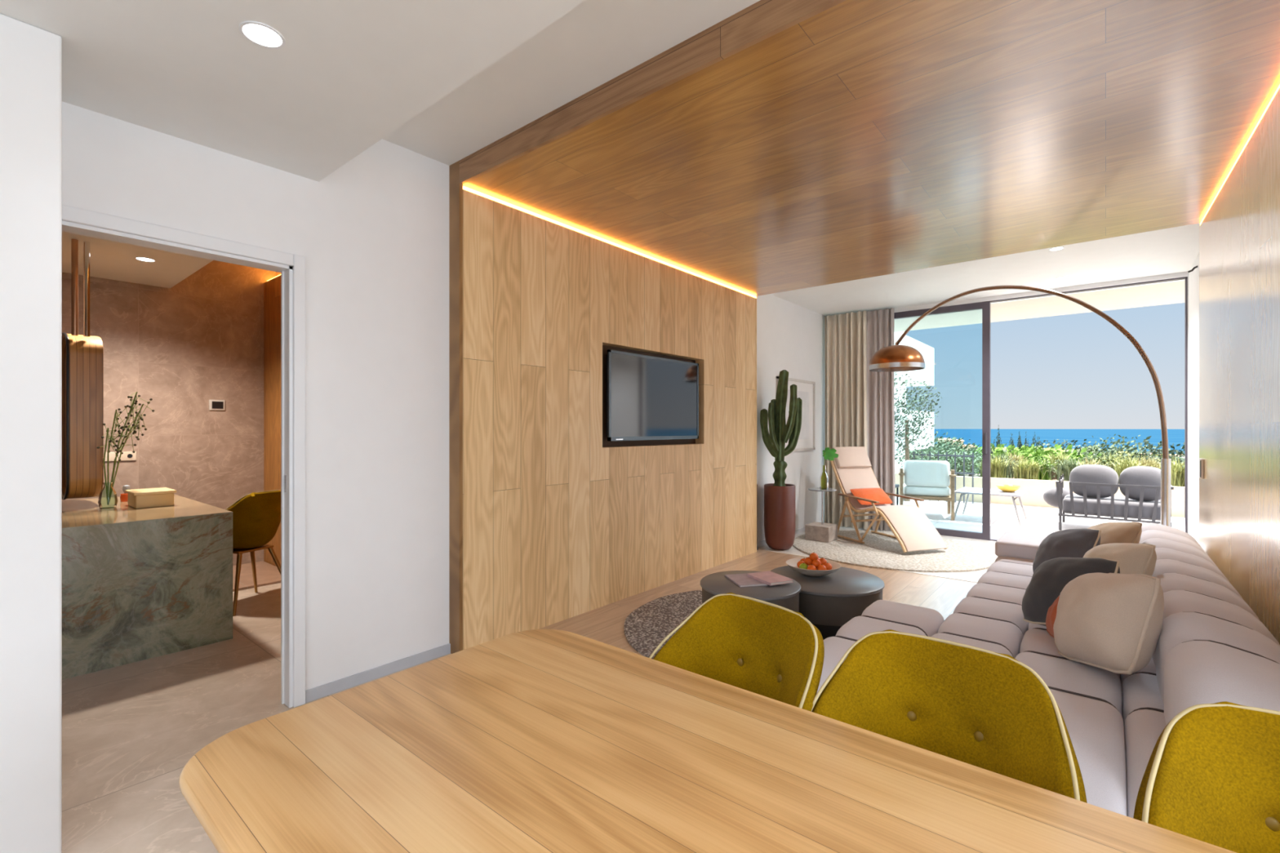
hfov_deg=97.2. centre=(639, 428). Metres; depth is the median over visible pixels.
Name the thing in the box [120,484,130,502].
soap bottle
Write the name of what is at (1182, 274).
wall window
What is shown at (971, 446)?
house
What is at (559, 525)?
wall
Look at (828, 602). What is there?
coffee table
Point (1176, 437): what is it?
sea
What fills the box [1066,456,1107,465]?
clump
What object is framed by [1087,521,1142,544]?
cushion
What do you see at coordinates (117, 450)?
dried flowers
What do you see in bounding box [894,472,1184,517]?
wall
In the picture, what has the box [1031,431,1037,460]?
cypress tree
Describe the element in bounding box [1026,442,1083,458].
tree
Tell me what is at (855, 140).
ceiling
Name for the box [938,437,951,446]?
house
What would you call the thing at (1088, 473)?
pillow
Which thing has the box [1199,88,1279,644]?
wall
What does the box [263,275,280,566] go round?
wall
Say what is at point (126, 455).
socket plate
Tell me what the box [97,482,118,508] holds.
flower vase
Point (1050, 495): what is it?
bolster
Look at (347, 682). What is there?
baseboard
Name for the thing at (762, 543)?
baseboard
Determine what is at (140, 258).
recessed light
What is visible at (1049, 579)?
cushion
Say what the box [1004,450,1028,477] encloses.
clump
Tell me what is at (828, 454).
monstera leaf
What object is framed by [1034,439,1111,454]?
tree
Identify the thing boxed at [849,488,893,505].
cushion
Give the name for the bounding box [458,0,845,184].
trim
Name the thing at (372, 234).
wall
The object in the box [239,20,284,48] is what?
recessed light
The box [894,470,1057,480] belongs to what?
planter bed
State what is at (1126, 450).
tree
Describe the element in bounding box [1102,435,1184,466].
tree
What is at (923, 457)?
shrub
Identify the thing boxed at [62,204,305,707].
door frame
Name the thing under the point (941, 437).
tree
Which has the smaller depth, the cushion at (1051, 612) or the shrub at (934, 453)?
the cushion at (1051, 612)
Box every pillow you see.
[831,446,871,468]
[1069,464,1119,497]
[1119,466,1160,501]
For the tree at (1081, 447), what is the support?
on the hillside
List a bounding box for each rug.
[623,590,702,659]
[792,530,998,572]
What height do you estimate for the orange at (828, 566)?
0.055 m
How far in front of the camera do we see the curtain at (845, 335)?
7.40 m
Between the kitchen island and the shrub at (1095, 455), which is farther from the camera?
the shrub at (1095, 455)
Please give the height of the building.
12.000 m
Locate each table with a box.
[178,629,1235,852]
[700,570,800,612]
[770,565,884,639]
[804,487,837,542]
[954,487,1027,525]
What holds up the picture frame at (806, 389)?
attached to the wall at (372, 234)
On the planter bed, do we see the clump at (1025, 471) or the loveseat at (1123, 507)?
the clump at (1025, 471)
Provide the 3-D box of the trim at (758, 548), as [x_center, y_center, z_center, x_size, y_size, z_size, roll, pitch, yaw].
[2.590,1.298,4.971,3.530,0.003,0.025,0,0,40]
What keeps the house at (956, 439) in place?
on the hillside
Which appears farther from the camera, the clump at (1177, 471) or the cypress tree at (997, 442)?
the cypress tree at (997, 442)
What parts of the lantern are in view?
post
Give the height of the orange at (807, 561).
0.055 m
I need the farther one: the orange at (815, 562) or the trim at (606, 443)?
the trim at (606, 443)
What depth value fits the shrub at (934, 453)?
10.91 m
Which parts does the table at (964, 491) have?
leg, leg, leg, leg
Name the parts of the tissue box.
lid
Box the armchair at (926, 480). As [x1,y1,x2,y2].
[898,460,955,520]
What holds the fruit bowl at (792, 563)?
on the coffee table at (828, 602)
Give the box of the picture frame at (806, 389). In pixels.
[776,376,815,451]
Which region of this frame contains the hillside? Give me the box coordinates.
[909,447,1079,457]
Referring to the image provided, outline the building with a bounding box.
[893,331,933,470]
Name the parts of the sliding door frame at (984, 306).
handle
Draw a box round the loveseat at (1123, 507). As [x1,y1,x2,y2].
[1055,474,1173,530]
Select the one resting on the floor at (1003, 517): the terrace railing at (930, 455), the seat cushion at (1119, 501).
the terrace railing at (930, 455)
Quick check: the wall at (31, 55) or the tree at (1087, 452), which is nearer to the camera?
the wall at (31, 55)
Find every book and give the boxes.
[724,573,768,586]
[746,570,793,586]
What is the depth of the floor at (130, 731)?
2.65 m
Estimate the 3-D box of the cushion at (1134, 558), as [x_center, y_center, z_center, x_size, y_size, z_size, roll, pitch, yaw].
[2.282,0.717,2.734,0.320,0.365,0.417,0,0,40]
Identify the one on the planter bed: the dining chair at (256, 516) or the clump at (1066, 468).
the clump at (1066, 468)
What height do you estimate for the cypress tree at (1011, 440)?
11.525 m
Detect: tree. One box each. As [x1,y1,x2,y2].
[894,372,942,501]
[909,431,979,466]
[995,424,1003,457]
[1007,434,1015,457]
[1017,431,1022,448]
[1023,431,1029,446]
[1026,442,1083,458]
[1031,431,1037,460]
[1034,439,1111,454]
[1037,436,1044,457]
[1066,443,1110,457]
[1071,446,1109,461]
[1075,434,1150,462]
[1085,442,1168,455]
[1093,449,1158,463]
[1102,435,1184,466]
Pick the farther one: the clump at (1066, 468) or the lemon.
the clump at (1066, 468)
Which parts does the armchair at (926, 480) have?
leg, seat frame, leg, leg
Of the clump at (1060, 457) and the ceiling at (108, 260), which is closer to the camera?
the ceiling at (108, 260)
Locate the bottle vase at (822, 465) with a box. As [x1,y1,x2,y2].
[819,465,828,489]
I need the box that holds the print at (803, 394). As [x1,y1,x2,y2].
[785,389,808,439]
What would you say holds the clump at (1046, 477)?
on the planter bed
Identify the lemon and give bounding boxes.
[1003,484,1013,486]
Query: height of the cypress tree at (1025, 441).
12.532 m
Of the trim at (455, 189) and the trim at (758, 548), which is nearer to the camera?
the trim at (455, 189)
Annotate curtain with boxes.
[824,311,868,529]
[866,307,895,531]
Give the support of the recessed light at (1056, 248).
in the ceiling at (1174, 250)
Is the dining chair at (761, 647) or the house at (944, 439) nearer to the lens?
the dining chair at (761, 647)
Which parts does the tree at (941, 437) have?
crown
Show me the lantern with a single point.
(897, 486)
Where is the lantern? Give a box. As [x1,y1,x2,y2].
[894,484,899,505]
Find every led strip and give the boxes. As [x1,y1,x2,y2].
[462,186,756,297]
[1200,84,1279,225]
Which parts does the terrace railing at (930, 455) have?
rail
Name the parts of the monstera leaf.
stem, blade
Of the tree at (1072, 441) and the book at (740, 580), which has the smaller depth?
the book at (740, 580)
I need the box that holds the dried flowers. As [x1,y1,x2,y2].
[96,391,154,505]
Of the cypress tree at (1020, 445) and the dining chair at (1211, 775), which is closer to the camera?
the dining chair at (1211, 775)
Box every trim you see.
[448,160,462,653]
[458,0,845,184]
[602,345,695,447]
[758,548,977,582]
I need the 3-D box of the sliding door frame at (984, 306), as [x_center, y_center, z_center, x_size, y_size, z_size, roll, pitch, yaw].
[3.980,-0.087,6.620,3.515,2.775,0.100,0,0,40]
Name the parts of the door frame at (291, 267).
strike plate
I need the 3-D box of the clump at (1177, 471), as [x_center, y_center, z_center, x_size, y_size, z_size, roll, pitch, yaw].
[8.348,0.675,8.808,0.741,0.541,0.691,0,0,40]
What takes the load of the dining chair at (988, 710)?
on the floor at (130, 731)
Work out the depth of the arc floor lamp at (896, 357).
4.70 m
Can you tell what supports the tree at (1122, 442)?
on the hillside
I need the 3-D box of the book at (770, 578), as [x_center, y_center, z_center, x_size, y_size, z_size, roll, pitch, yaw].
[0.747,0.862,3.247,0.160,0.016,0.220,0,0,-24]
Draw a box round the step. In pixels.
[232,560,280,591]
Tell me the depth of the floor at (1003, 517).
8.10 m
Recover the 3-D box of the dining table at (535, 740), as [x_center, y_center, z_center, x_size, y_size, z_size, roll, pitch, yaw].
[0.260,0.926,0.618,2.085,0.751,0.840,0,0,40]
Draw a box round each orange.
[796,560,804,568]
[804,556,813,565]
[807,564,816,569]
[808,552,818,560]
[812,559,821,567]
[817,564,826,570]
[818,557,826,564]
[823,562,831,569]
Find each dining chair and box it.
[226,489,280,616]
[648,592,824,711]
[811,629,1087,803]
[1133,701,1279,852]
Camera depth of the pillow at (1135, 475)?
6.91 m
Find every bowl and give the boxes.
[785,557,841,577]
[995,484,1021,492]
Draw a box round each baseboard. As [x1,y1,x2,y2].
[305,643,450,702]
[757,520,824,547]
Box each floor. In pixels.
[62,526,995,852]
[895,496,1184,539]
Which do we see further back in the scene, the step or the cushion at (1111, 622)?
the step
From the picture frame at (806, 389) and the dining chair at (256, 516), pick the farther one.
the picture frame at (806, 389)
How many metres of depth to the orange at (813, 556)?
3.64 m
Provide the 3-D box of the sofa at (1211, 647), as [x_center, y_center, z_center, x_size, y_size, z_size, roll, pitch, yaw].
[2.126,0.970,2.946,1.440,0.660,3.350,0,0,40]
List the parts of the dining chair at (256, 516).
leg, leg, leg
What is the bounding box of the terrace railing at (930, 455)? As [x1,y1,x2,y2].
[911,451,974,503]
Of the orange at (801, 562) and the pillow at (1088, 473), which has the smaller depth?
the orange at (801, 562)
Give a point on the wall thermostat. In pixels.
(214, 405)
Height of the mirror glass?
1.062 m
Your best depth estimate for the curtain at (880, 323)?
7.13 m
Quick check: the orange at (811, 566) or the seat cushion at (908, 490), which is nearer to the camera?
the orange at (811, 566)
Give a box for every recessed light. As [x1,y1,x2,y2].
[134,256,155,262]
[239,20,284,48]
[1048,246,1064,250]
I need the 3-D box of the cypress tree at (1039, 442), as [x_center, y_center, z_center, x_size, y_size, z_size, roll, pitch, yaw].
[55.095,6.835,77.736,3.051,11.531,3.178,0,0,40]
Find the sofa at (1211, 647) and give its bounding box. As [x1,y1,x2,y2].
[817,522,1279,817]
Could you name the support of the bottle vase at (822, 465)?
on the side table at (821, 531)
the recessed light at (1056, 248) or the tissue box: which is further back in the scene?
the recessed light at (1056, 248)
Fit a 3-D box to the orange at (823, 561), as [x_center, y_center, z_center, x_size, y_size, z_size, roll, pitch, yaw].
[1.178,0.863,3.643,0.056,0.055,0.056,0,0,40]
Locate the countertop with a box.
[62,493,231,527]
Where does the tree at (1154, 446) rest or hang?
on the hillside
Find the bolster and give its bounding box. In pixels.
[1043,487,1070,507]
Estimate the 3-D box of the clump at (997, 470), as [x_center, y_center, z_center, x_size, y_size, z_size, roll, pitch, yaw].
[6.423,0.690,10.350,0.690,0.510,0.663,0,0,40]
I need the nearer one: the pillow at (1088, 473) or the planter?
the planter
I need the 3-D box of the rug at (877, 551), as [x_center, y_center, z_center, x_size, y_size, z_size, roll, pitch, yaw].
[2.697,1.291,6.098,2.042,0.018,2.000,0,0,40]
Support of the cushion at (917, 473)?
on the armchair at (926, 480)
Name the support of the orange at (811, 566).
in the fruit bowl at (792, 563)
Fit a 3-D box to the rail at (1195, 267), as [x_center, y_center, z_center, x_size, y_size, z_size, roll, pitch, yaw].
[4.847,-1.395,4.947,0.068,0.055,0.016,0,0,40]
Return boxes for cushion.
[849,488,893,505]
[902,483,951,497]
[903,460,950,487]
[1022,557,1119,626]
[1032,528,1101,572]
[1045,595,1059,637]
[1053,573,1164,675]
[1062,493,1160,520]
[1083,542,1156,576]
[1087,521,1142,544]
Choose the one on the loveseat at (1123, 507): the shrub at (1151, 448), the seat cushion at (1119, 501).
the seat cushion at (1119, 501)
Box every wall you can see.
[0,13,62,852]
[62,101,825,706]
[62,260,275,565]
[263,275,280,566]
[462,189,756,649]
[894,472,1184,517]
[1188,252,1199,543]
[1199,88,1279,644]
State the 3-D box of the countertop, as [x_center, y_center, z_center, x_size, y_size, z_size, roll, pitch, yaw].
[-3.869,0.537,3.120,1.560,0.040,2.290,0,0,40]
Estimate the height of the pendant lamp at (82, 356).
1.698 m
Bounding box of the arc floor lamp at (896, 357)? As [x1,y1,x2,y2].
[868,284,1170,526]
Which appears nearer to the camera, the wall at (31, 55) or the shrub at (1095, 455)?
the wall at (31, 55)
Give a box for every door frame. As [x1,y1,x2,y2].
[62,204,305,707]
[893,276,1187,541]
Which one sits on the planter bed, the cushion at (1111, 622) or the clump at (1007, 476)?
the clump at (1007, 476)
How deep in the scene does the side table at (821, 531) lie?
6.43 m
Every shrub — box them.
[896,446,956,470]
[909,444,961,469]
[915,448,979,475]
[926,438,993,475]
[936,448,982,476]
[961,443,1102,473]
[1032,457,1066,479]
[1075,448,1121,471]
[1099,450,1173,466]
[1130,445,1184,466]
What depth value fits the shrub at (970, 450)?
11.26 m
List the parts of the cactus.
arm, arm, arm, arm, arm, arm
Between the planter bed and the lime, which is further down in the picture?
the lime
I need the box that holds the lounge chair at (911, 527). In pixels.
[829,446,947,552]
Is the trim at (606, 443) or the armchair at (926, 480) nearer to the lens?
the trim at (606, 443)
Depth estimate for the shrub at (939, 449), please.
11.33 m
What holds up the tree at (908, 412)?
on the floor at (1003, 517)
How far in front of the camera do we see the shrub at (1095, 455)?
9.94 m
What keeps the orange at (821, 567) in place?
in the fruit bowl at (792, 563)
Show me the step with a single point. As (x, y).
(267, 574)
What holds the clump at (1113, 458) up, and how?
on the planter bed
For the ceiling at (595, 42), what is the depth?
2.37 m
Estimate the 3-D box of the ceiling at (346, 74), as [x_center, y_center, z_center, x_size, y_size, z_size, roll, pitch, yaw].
[-0.375,-1.405,-0.588,6.030,0.430,3.615,0,0,40]
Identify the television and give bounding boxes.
[606,349,698,440]
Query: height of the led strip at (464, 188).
0.021 m
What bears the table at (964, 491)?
on the floor at (1003, 517)
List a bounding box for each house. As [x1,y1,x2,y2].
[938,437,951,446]
[951,439,964,446]
[961,444,975,452]
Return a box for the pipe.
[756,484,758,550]
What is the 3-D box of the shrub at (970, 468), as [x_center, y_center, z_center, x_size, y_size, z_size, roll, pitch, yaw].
[6.265,0.677,10.871,0.946,0.605,1.166,0,0,40]
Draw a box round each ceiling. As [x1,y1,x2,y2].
[0,0,586,182]
[62,231,213,288]
[382,0,759,165]
[462,0,1279,296]
[770,222,1199,332]
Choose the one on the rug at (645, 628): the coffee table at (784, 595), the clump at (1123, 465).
the coffee table at (784, 595)
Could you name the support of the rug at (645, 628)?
on the floor at (130, 731)
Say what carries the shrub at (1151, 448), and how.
on the planter bed
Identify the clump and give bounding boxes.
[971,455,1010,478]
[980,452,1018,478]
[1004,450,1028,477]
[1009,457,1048,479]
[1026,456,1062,479]
[1037,449,1072,479]
[1046,457,1091,481]
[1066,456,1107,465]
[1096,452,1128,471]
[1107,454,1152,478]
[1128,454,1160,469]
[1149,455,1184,486]
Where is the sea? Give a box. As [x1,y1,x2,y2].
[933,429,1184,453]
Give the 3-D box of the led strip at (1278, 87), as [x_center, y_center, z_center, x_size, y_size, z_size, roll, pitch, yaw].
[2.717,-1.376,2.432,0.111,0.024,3.510,0,0,40]
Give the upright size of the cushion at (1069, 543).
0.332 m
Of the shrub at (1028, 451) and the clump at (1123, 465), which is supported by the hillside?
the shrub at (1028, 451)
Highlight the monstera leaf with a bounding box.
[822,447,838,487]
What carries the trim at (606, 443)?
attached to the wall at (559, 525)
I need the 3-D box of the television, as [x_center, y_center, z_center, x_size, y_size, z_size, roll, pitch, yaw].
[0.125,-0.245,4.670,0.069,0.680,1.195,0,0,40]
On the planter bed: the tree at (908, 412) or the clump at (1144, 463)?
the clump at (1144, 463)
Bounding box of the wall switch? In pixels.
[1199,458,1204,479]
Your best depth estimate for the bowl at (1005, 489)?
7.89 m
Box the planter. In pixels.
[764,483,795,550]
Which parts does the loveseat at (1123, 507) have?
leg, rail, arm rail, rail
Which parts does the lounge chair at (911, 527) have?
leg, leg, armrest, rail, arm post, leg, armrest, rail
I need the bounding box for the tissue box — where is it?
[125,487,176,508]
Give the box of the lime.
[799,562,808,569]
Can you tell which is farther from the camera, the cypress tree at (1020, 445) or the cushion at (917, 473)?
the cypress tree at (1020, 445)
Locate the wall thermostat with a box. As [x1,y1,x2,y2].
[208,400,225,410]
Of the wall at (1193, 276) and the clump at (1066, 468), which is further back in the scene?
the clump at (1066, 468)
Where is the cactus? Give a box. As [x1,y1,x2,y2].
[760,369,802,486]
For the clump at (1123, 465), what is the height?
0.561 m
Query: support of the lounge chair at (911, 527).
on the rug at (877, 551)
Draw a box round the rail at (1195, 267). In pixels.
[1187,265,1197,272]
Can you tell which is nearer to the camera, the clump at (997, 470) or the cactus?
the cactus
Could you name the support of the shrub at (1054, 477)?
on the planter bed
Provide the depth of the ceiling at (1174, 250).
5.90 m
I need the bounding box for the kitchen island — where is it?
[62,493,232,679]
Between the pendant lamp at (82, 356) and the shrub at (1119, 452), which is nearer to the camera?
the pendant lamp at (82, 356)
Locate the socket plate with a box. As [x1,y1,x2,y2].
[104,451,136,461]
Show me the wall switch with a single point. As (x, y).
(1201, 460)
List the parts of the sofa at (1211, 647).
chaise seat, seat, seat, seat, backrest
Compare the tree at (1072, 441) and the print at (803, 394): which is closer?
the print at (803, 394)
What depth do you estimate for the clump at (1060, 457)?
10.50 m
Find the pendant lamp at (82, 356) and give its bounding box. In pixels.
[62,238,103,500]
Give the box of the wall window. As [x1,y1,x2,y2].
[893,271,1188,533]
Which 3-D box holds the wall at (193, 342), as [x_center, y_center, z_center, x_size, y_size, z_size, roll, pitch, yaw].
[-4.986,-0.200,3.919,0.100,3.000,4.700,0,0,40]
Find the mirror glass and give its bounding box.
[62,341,66,492]
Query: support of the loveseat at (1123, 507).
on the floor at (1003, 517)

